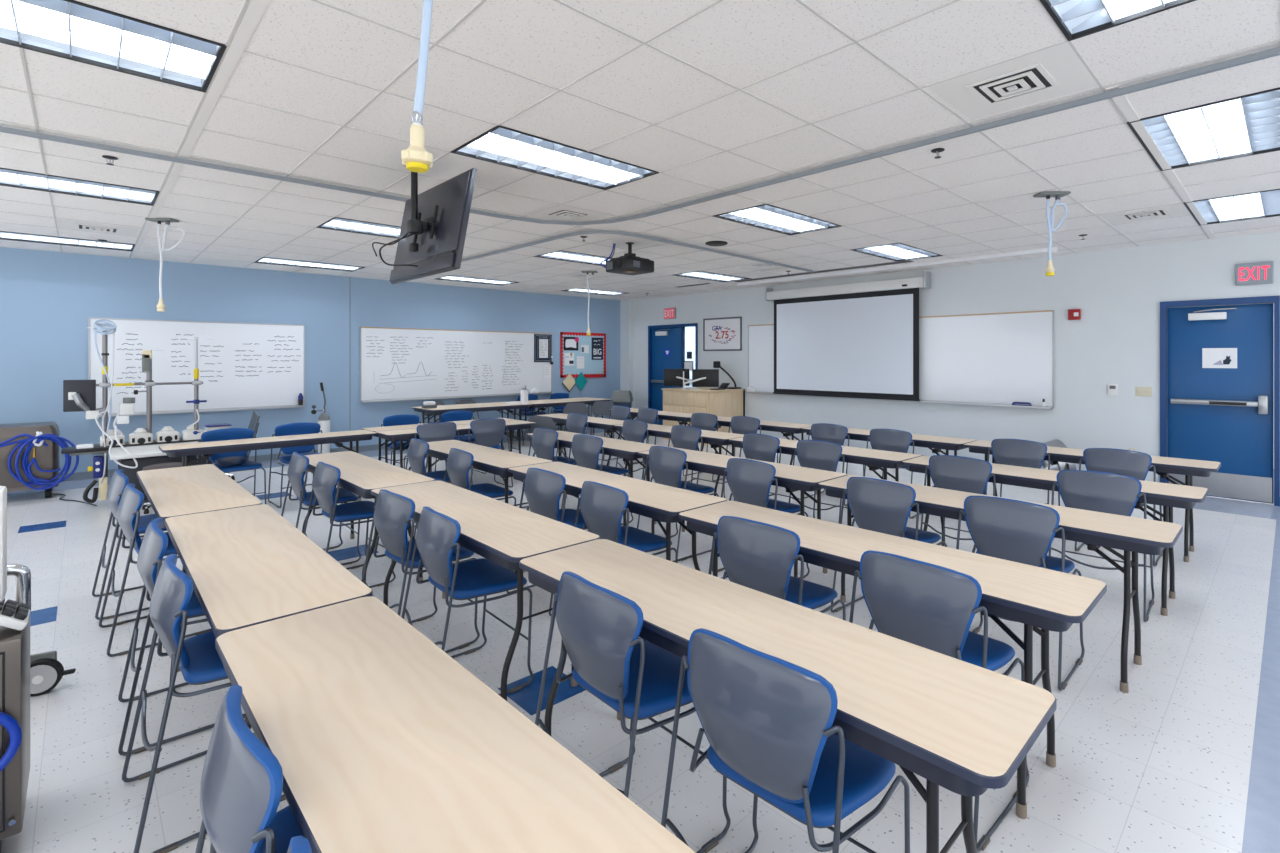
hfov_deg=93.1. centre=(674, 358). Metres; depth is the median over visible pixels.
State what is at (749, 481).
chair back
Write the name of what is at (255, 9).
grid
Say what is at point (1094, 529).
folding table
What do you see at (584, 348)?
note
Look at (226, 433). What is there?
backrest
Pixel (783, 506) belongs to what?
seat cushion
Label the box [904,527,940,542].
seat cushion
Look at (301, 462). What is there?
chair backrest
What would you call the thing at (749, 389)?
tissue box
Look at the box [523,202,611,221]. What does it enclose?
ceiling vent
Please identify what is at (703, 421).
chair back
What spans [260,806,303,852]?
seat cushion
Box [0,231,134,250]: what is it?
ceiling light
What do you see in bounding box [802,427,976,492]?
folding table
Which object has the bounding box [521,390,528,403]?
paper towel roll
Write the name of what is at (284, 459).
seat cushion
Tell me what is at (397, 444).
seat cushion
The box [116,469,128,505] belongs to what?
backrest
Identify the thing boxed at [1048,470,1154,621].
chair
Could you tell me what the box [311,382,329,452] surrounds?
gas cylinder
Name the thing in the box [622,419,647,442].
chair backrest
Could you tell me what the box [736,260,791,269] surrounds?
ceiling vent
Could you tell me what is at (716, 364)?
camera
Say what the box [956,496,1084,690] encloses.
chair
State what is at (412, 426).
folding table
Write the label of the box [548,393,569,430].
chair
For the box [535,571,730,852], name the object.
chair
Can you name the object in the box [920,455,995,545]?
chair
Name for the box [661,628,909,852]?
chair
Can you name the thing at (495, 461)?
folding table
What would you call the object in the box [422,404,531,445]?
folding table
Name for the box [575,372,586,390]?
diamond
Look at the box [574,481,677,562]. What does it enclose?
chair
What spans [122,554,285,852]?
chair
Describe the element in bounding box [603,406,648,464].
chair
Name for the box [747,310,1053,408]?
whiteboard
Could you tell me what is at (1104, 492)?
backrest
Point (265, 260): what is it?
ceiling light
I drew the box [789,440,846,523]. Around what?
chair
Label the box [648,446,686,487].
chair back
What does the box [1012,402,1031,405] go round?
eraser
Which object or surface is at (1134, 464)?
backrest
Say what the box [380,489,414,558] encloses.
backrest
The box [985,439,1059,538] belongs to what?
chair
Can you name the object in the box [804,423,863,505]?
chair
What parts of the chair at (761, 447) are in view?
frame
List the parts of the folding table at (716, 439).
leg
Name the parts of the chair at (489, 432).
frame, frame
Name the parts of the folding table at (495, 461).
leg, leg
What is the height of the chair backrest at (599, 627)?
0.345 m
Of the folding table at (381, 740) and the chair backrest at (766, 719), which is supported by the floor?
the folding table at (381, 740)
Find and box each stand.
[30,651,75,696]
[204,423,234,479]
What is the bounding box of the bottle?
[298,393,302,404]
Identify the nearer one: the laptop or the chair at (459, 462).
the chair at (459, 462)
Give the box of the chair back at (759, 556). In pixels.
[717,516,799,596]
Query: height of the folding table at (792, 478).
0.742 m
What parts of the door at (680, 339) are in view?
glass pane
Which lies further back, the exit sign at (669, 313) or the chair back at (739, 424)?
the exit sign at (669, 313)
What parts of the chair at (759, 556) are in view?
frame, frame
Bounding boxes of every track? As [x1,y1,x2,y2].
[0,46,1279,224]
[461,230,812,271]
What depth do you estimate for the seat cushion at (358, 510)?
4.21 m
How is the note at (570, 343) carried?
attached to the bulletin board
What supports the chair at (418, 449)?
on the floor
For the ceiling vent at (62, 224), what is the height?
0.019 m
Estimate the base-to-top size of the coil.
0.643 m
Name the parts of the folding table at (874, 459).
leg, leg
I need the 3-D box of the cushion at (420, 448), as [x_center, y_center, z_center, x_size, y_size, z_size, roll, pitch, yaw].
[-2.299,0.890,5.386,0.087,0.345,0.448,0,0,-41]
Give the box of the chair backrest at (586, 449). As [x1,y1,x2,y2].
[572,434,602,469]
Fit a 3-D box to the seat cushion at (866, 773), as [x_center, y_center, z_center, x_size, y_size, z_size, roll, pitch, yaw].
[0.330,1.083,1.649,0.454,0.039,0.362,0,0,43]
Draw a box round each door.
[648,323,697,424]
[1160,296,1279,505]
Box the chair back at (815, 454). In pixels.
[797,440,842,471]
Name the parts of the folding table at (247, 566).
leg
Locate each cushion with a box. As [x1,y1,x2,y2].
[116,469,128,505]
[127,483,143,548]
[134,533,176,553]
[138,514,165,531]
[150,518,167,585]
[180,631,226,682]
[186,589,203,616]
[213,461,261,471]
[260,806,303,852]
[279,453,322,462]
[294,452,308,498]
[297,488,358,504]
[322,501,374,520]
[385,539,473,566]
[389,442,409,448]
[412,438,428,472]
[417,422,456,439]
[426,470,449,481]
[428,558,526,597]
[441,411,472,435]
[451,448,473,489]
[454,435,474,441]
[470,483,512,496]
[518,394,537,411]
[522,411,545,414]
[532,428,557,460]
[550,393,568,409]
[553,456,575,464]
[559,509,586,528]
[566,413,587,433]
[572,637,691,717]
[598,464,628,473]
[620,526,671,551]
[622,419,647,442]
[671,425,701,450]
[680,481,714,492]
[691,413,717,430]
[707,734,895,826]
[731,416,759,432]
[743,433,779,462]
[767,498,799,512]
[785,576,837,608]
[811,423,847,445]
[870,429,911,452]
[877,631,1014,670]
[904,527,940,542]
[976,550,1074,572]
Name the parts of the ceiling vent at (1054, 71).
plate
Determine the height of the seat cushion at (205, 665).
0.039 m
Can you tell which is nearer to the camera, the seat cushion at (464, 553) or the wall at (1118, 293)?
the seat cushion at (464, 553)
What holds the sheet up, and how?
attached to the whiteboard at (397, 364)
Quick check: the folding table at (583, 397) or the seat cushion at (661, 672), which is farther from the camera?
the folding table at (583, 397)
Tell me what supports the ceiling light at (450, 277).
attached to the ceiling
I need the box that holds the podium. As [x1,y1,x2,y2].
[661,387,744,444]
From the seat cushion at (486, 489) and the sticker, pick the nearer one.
the seat cushion at (486, 489)
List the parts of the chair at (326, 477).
frame, frame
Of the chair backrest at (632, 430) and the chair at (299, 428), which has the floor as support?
the chair at (299, 428)
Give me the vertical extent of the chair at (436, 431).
0.853 m
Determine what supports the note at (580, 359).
attached to the bulletin board
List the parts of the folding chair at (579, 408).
backrest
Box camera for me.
[713,361,740,388]
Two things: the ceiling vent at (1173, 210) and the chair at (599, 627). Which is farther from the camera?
the ceiling vent at (1173, 210)
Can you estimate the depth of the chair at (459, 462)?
4.76 m
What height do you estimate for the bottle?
0.190 m
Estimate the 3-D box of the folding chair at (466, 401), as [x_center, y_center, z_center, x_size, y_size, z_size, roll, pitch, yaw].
[-3.748,1.168,11.159,0.450,0.797,0.535,0,0,-44]
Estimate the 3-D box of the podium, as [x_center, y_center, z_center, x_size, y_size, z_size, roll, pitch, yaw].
[0.548,1.077,11.681,1.055,0.985,1.220,0,0,-44]
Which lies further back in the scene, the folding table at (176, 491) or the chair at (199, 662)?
the folding table at (176, 491)
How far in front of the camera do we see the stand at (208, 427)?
7.75 m
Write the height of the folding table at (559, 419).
0.742 m
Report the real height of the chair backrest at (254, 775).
0.345 m
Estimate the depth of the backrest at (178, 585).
2.01 m
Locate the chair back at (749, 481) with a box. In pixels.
[726,458,775,504]
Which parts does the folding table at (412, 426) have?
leg, leg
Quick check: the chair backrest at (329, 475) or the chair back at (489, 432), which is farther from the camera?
the chair back at (489, 432)
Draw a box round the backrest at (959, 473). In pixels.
[929,455,991,494]
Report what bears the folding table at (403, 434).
on the floor
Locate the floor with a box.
[1,428,1279,852]
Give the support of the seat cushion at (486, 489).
on the chair at (459, 462)
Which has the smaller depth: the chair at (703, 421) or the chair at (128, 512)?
the chair at (128, 512)
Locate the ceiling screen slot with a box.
[733,260,914,281]
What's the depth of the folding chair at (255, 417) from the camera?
8.67 m
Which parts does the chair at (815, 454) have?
frame, frame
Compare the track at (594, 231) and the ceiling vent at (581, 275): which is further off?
the ceiling vent at (581, 275)
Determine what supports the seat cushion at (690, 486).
on the chair at (666, 464)
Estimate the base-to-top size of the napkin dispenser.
0.110 m
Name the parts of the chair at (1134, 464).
frame, frame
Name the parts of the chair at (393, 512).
frame, frame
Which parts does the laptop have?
lid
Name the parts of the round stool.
leg, leg, seat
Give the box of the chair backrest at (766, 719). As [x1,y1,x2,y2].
[687,628,837,802]
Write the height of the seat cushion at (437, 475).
0.039 m
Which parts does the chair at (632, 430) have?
frame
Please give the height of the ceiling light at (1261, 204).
0.116 m
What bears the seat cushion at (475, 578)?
on the chair at (438, 534)
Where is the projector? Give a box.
[600,242,653,275]
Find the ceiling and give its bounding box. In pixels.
[0,0,1279,299]
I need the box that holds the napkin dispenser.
[422,401,436,408]
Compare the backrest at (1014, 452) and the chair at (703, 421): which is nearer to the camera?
the backrest at (1014, 452)
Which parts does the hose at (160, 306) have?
ceiling plate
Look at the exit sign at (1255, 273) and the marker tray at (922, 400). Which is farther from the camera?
the marker tray at (922, 400)
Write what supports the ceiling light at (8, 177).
attached to the ceiling
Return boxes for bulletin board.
[560,332,605,377]
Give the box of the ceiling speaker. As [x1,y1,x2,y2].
[705,241,727,245]
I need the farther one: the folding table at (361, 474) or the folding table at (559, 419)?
the folding table at (559, 419)
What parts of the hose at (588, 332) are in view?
ceiling plate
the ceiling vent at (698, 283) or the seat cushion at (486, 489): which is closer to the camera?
the seat cushion at (486, 489)
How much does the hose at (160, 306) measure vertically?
0.895 m
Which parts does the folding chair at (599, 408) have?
backrest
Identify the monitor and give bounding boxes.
[63,380,95,411]
[664,369,699,388]
[682,369,718,389]
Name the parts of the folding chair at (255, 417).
backrest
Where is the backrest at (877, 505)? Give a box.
[847,477,915,536]
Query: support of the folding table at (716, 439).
on the floor
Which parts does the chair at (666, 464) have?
frame, frame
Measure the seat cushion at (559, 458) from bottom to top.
0.039 m
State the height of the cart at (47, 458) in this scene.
0.824 m
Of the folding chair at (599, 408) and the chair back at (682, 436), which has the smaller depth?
the chair back at (682, 436)
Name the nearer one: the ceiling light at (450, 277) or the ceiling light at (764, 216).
the ceiling light at (764, 216)
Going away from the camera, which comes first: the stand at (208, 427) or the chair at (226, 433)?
the chair at (226, 433)
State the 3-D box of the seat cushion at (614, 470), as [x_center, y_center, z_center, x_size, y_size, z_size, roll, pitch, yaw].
[-0.698,1.083,5.848,0.454,0.039,0.362,0,0,43]
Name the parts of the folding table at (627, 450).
leg, leg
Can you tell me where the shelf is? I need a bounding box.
[61,444,108,455]
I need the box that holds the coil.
[0,431,78,489]
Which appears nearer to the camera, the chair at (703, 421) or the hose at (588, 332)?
the chair at (703, 421)
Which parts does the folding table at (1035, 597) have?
leg, leg, leg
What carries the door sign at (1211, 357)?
attached to the door at (1230, 417)
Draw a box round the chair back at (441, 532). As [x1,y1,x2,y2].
[423,507,460,587]
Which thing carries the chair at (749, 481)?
on the floor
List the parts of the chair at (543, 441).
frame, frame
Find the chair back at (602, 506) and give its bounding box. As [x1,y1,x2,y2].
[580,481,628,543]
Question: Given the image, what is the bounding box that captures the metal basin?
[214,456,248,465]
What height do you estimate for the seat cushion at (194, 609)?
0.039 m
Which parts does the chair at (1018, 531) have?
frame, frame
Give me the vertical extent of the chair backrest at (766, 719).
0.345 m
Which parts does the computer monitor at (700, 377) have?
monitor arm, vesa plate, panel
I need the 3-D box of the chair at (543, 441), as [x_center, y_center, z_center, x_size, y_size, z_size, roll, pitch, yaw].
[-1.254,1.144,6.319,0.524,0.853,0.499,0,0,44]
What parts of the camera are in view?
arm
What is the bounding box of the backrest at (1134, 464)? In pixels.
[1083,448,1151,480]
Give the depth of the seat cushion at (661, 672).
1.98 m
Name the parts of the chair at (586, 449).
frame, frame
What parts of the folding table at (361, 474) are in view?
leg, leg, leg, leg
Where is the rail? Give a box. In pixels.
[737,247,1057,285]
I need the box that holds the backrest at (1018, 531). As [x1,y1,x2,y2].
[964,496,1059,566]
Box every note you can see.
[564,337,578,350]
[564,353,573,365]
[577,356,583,368]
[581,345,588,352]
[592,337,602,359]
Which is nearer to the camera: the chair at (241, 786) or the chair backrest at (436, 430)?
the chair at (241, 786)
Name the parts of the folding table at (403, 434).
leg, leg, leg, leg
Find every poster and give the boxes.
[534,334,551,361]
[703,316,741,350]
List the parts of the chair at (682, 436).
frame, frame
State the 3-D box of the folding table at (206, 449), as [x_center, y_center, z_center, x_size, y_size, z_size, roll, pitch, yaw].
[-4.095,1.199,6.227,1.828,0.742,0.452,0,0,-44]
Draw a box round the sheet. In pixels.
[543,365,550,377]
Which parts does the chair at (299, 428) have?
frame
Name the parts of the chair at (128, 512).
frame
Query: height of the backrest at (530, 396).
0.345 m
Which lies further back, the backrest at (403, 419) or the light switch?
the backrest at (403, 419)
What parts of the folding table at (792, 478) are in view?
leg, leg, leg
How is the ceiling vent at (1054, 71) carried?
in the ceiling
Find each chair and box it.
[92,469,167,619]
[99,483,211,656]
[118,518,245,755]
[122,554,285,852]
[195,685,303,852]
[197,428,265,503]
[246,411,259,460]
[268,422,322,507]
[281,452,360,564]
[287,836,311,852]
[303,462,395,587]
[361,489,479,652]
[378,414,431,471]
[402,507,533,695]
[404,422,459,468]
[405,438,450,537]
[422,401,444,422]
[435,411,486,473]
[444,448,515,504]
[454,399,480,435]
[468,418,512,487]
[506,468,588,615]
[513,394,545,439]
[521,428,580,510]
[526,416,565,456]
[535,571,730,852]
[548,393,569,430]
[561,413,609,465]
[561,434,632,524]
[562,403,588,448]
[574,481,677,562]
[590,401,615,438]
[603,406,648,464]
[616,419,647,479]
[633,407,657,463]
[637,446,718,560]
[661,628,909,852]
[668,425,725,498]
[683,413,734,480]
[708,516,845,620]
[712,458,809,578]
[725,416,777,482]
[734,433,804,515]
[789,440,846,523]
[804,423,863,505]
[831,477,946,612]
[849,550,1028,852]
[864,429,921,518]
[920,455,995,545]
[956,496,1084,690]
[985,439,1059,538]
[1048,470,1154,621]
[1075,448,1162,565]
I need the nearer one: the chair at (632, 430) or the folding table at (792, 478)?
the folding table at (792, 478)
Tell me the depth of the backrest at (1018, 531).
3.05 m
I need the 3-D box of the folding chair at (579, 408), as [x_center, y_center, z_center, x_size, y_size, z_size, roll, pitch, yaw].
[-1.782,1.168,10.649,0.450,0.797,0.535,0,0,-22]
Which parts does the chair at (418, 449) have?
frame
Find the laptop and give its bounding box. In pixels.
[710,383,729,389]
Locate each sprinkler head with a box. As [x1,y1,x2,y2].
[102,155,117,164]
[931,148,944,158]
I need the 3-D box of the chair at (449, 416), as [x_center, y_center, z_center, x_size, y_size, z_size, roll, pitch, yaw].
[-2.893,1.144,8.191,0.524,0.853,0.499,0,0,-44]
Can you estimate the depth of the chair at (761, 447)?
5.70 m
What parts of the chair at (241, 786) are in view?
frame, frame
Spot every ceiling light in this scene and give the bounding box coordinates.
[0,0,226,92]
[0,168,159,205]
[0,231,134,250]
[254,257,364,271]
[316,217,400,238]
[435,275,519,284]
[450,125,658,189]
[533,250,611,265]
[561,288,627,294]
[674,271,751,281]
[712,204,841,234]
[850,243,942,260]
[1040,0,1195,40]
[1126,87,1279,170]
[1184,189,1279,225]
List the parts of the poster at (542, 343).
list panel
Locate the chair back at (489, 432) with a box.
[470,418,505,446]
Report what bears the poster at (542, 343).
attached to the whiteboard at (397, 364)
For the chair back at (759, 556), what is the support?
on the chair at (759, 556)
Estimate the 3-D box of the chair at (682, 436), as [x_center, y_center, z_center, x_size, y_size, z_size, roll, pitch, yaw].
[0.206,1.144,6.564,0.499,0.853,0.524,0,0,-44]
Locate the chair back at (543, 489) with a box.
[524,468,565,520]
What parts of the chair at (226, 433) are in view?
frame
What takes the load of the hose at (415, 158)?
hanging from the ceiling
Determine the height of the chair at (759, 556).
0.853 m
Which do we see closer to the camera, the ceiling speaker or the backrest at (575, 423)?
the ceiling speaker
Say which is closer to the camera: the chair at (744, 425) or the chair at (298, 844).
the chair at (298, 844)
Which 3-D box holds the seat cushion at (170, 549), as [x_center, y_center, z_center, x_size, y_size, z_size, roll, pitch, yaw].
[-2.934,1.083,3.565,0.454,0.039,0.362,0,0,43]
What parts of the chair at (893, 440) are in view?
frame, frame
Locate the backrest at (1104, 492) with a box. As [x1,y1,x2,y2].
[1057,470,1141,515]
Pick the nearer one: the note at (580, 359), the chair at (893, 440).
the chair at (893, 440)
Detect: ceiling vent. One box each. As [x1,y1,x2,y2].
[56,219,137,236]
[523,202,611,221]
[560,272,608,278]
[673,283,709,287]
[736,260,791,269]
[926,40,1097,118]
[1101,203,1189,223]
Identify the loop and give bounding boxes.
[0,712,21,771]
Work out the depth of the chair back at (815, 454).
5.25 m
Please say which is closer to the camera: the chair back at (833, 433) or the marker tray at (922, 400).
the chair back at (833, 433)
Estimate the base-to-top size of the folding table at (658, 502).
0.742 m
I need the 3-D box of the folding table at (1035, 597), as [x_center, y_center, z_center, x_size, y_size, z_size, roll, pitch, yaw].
[0.806,1.199,2.730,0.452,0.742,1.828,0,0,-45]
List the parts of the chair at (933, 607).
frame, frame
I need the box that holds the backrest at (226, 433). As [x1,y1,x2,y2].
[201,428,253,462]
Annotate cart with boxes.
[0,422,59,497]
[0,486,30,852]
[61,319,212,502]
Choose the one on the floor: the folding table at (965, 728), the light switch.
the folding table at (965, 728)
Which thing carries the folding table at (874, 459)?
on the floor
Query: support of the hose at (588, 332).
hanging from the ceiling
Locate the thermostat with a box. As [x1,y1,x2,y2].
[1108,384,1117,395]
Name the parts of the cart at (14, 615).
panel door, push handle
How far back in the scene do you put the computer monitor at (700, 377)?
11.31 m
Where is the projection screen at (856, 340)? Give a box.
[765,271,930,400]
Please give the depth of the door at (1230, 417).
6.76 m
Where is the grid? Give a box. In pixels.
[0,0,1279,299]
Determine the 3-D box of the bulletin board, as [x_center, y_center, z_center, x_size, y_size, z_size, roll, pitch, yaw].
[-2.003,-0.060,13.336,1.220,1.010,0.026,0,0,-44]
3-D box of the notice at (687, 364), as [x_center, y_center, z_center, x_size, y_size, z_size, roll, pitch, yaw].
[0.297,0.175,12.733,0.010,0.230,0.275,0,0,-44]
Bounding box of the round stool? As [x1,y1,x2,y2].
[142,462,181,513]
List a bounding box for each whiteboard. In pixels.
[88,317,304,416]
[360,327,552,402]
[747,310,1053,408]
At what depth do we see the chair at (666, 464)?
4.88 m
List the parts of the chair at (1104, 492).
frame, frame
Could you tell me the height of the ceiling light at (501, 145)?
0.116 m
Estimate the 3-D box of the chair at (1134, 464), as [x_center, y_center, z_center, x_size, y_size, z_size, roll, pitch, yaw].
[3.601,1.144,4.901,0.524,0.853,0.499,0,0,45]
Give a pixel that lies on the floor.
(1187, 759)
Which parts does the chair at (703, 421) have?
frame, frame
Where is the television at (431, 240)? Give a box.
[372,165,476,283]
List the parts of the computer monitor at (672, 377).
panel, monitor arm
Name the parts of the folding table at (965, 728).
leg, leg, leg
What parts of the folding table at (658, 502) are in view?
leg, leg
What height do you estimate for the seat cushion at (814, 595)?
0.039 m
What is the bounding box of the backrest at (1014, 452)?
[991,439,1046,468]
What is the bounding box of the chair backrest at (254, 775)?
[226,685,282,852]
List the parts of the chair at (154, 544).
frame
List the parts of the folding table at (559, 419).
leg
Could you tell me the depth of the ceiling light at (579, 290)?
12.35 m
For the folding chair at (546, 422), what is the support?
on the floor
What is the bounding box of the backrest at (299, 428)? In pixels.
[275,422,320,454]
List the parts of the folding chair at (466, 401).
backrest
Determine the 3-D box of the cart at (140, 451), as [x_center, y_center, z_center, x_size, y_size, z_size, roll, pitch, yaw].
[-5.873,0.576,6.680,1.260,1.988,0.695,0,0,-44]
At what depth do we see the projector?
6.98 m
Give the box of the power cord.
[52,493,96,505]
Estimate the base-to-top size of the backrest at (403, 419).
0.345 m
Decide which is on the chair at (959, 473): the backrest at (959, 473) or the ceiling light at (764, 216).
the backrest at (959, 473)
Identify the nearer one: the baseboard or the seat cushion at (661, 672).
the seat cushion at (661, 672)
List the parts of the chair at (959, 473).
frame, frame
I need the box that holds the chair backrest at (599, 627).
[556,571,643,700]
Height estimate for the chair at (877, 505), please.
0.853 m
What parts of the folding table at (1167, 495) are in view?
leg, leg, leg, leg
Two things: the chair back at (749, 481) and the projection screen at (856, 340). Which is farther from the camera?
the projection screen at (856, 340)
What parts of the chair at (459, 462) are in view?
frame, frame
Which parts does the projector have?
panel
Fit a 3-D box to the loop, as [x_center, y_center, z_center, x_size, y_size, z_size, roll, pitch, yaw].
[-2.097,1.146,1.752,0.285,0.252,0.043,0,0,-44]
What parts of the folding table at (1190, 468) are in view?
leg, leg, leg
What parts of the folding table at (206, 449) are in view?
leg, leg, leg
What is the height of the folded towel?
0.036 m
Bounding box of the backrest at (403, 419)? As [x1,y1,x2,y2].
[383,414,419,441]
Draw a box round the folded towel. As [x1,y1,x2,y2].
[505,401,520,403]
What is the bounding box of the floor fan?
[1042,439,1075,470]
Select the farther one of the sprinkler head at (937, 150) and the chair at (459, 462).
the chair at (459, 462)
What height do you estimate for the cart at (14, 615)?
1.149 m
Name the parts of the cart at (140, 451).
mount plate, monitor arm, pump lid, pump lid, pump rail, pump lid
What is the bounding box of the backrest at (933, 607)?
[860,550,981,658]
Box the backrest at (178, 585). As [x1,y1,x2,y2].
[165,554,192,667]
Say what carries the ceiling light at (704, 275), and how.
attached to the ceiling
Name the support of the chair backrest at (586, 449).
on the chair at (586, 449)
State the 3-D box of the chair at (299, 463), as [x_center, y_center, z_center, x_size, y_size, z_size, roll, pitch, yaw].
[-2.772,1.144,4.697,0.499,0.853,0.524,0,0,-43]
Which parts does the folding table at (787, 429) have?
leg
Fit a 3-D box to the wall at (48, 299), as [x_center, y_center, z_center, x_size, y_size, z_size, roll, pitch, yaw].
[-5.535,0.110,9.983,12.440,2.920,0.124,0,0,-44]
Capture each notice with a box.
[684,361,692,370]
[687,352,691,358]
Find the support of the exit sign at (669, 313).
attached to the wall at (1118, 293)
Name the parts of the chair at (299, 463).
frame, frame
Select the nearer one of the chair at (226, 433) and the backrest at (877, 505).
the backrest at (877, 505)
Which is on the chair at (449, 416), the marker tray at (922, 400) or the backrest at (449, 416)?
the backrest at (449, 416)
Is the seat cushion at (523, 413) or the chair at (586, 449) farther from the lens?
the seat cushion at (523, 413)
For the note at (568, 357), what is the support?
attached to the bulletin board
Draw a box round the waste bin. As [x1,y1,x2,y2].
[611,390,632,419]
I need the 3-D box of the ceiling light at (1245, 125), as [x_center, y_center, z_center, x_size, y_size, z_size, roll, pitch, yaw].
[3.259,-1.402,3.673,1.273,0.116,0.637,0,0,-44]
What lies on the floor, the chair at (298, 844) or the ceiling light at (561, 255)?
the chair at (298, 844)
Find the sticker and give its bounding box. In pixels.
[665,348,669,355]
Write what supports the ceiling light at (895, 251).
attached to the ceiling
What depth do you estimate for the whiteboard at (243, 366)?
8.70 m
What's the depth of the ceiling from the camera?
3.55 m
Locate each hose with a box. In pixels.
[145,218,184,311]
[401,0,432,172]
[581,271,597,334]
[1033,191,1070,275]
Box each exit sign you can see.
[664,307,675,318]
[1235,261,1272,285]
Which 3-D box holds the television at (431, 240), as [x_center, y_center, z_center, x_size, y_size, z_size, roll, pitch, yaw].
[-1.881,-0.968,4.314,0.432,0.764,1.170,0,0,-44]
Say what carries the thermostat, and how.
attached to the wall at (1118, 293)
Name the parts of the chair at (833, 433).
frame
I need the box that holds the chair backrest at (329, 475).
[319,462,340,514]
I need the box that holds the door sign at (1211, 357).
[1202,348,1236,367]
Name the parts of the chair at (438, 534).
frame, frame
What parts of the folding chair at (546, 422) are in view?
backrest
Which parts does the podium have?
door, panel, door, panel, edge trim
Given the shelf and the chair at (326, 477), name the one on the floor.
the chair at (326, 477)
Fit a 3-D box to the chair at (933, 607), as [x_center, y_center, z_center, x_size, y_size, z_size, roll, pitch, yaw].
[0.956,1.144,2.255,0.499,0.853,0.524,0,0,-42]
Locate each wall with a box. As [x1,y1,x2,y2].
[0,247,619,473]
[620,231,1279,481]
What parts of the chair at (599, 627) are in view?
frame, frame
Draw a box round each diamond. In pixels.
[562,373,575,391]
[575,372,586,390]
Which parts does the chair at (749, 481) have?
frame, frame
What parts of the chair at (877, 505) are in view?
frame, frame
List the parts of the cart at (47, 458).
panel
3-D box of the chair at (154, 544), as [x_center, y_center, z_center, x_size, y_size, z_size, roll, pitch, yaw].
[-2.168,1.144,2.726,0.499,0.853,0.524,0,0,-43]
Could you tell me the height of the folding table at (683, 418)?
0.742 m
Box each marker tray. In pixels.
[99,405,304,416]
[361,392,552,402]
[747,392,1051,408]
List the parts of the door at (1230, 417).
kick plate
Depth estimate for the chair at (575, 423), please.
7.83 m
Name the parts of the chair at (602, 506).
frame, frame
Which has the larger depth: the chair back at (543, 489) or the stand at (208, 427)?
the stand at (208, 427)
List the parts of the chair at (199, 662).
frame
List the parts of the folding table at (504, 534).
leg, leg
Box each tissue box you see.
[530,388,538,392]
[747,386,755,391]
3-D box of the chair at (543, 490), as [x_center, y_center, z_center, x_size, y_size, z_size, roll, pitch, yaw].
[-0.762,1.144,4.013,0.524,0.853,0.499,0,0,45]
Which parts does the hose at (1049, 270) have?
ceiling plate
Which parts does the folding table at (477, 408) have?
leg, leg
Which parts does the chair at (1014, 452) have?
frame, frame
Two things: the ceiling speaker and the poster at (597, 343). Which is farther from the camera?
the poster at (597, 343)
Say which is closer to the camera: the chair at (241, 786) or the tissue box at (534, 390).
the chair at (241, 786)
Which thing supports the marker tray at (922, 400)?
on the whiteboard at (988, 359)
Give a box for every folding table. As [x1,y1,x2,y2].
[136,464,261,647]
[159,430,376,500]
[164,504,372,728]
[215,597,695,852]
[302,451,434,583]
[361,418,513,462]
[371,480,599,700]
[376,420,535,481]
[411,402,509,443]
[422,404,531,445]
[427,440,552,510]
[508,462,726,571]
[510,397,596,441]
[519,539,1056,852]
[526,431,666,525]
[528,398,611,436]
[536,413,629,476]
[609,408,699,450]
[614,423,743,495]
[638,447,846,577]
[679,501,1106,818]
[690,416,811,464]
[729,437,921,481]
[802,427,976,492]
[818,475,1182,692]
[902,456,1207,615]
[963,440,1220,561]
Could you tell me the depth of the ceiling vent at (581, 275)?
9.83 m
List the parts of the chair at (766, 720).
frame, frame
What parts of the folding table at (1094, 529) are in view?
leg, leg, leg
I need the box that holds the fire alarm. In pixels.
[1068,309,1080,319]
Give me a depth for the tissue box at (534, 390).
12.39 m
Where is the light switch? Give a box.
[1135,386,1151,396]
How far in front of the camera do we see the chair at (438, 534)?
2.83 m
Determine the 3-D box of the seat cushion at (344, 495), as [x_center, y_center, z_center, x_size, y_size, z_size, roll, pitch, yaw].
[-2.723,1.083,4.743,0.362,0.039,0.454,0,0,-43]
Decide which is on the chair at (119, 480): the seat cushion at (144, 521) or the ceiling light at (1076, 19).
the seat cushion at (144, 521)
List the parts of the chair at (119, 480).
frame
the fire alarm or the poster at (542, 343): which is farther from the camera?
the poster at (542, 343)
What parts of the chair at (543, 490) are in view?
frame, frame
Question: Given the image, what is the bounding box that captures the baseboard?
[60,427,592,481]
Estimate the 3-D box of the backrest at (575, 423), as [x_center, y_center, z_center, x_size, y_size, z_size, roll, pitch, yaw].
[-1.292,0.890,7.897,0.087,0.345,0.448,0,0,-45]
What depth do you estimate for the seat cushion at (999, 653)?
2.20 m

